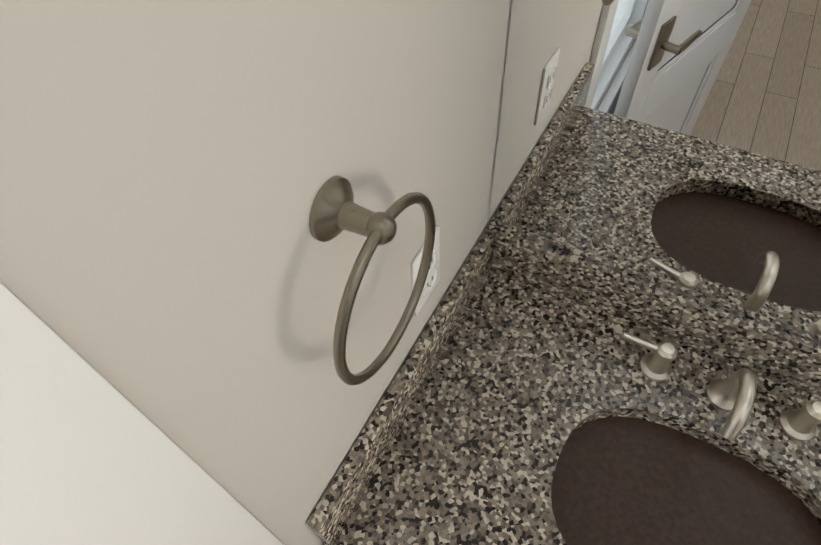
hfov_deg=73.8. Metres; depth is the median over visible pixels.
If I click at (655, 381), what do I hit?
faucet
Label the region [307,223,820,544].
bathroom vanity
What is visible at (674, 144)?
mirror
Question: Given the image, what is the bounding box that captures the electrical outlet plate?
[411,226,439,314]
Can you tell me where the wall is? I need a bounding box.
[0,0,511,544]
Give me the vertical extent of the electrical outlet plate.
0.120 m
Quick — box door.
[0,280,284,544]
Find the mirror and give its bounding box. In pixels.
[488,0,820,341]
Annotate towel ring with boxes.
[309,176,434,384]
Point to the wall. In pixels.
(174, 268)
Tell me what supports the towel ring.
attached to the wall
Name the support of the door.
in the wall
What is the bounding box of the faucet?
[621,331,820,441]

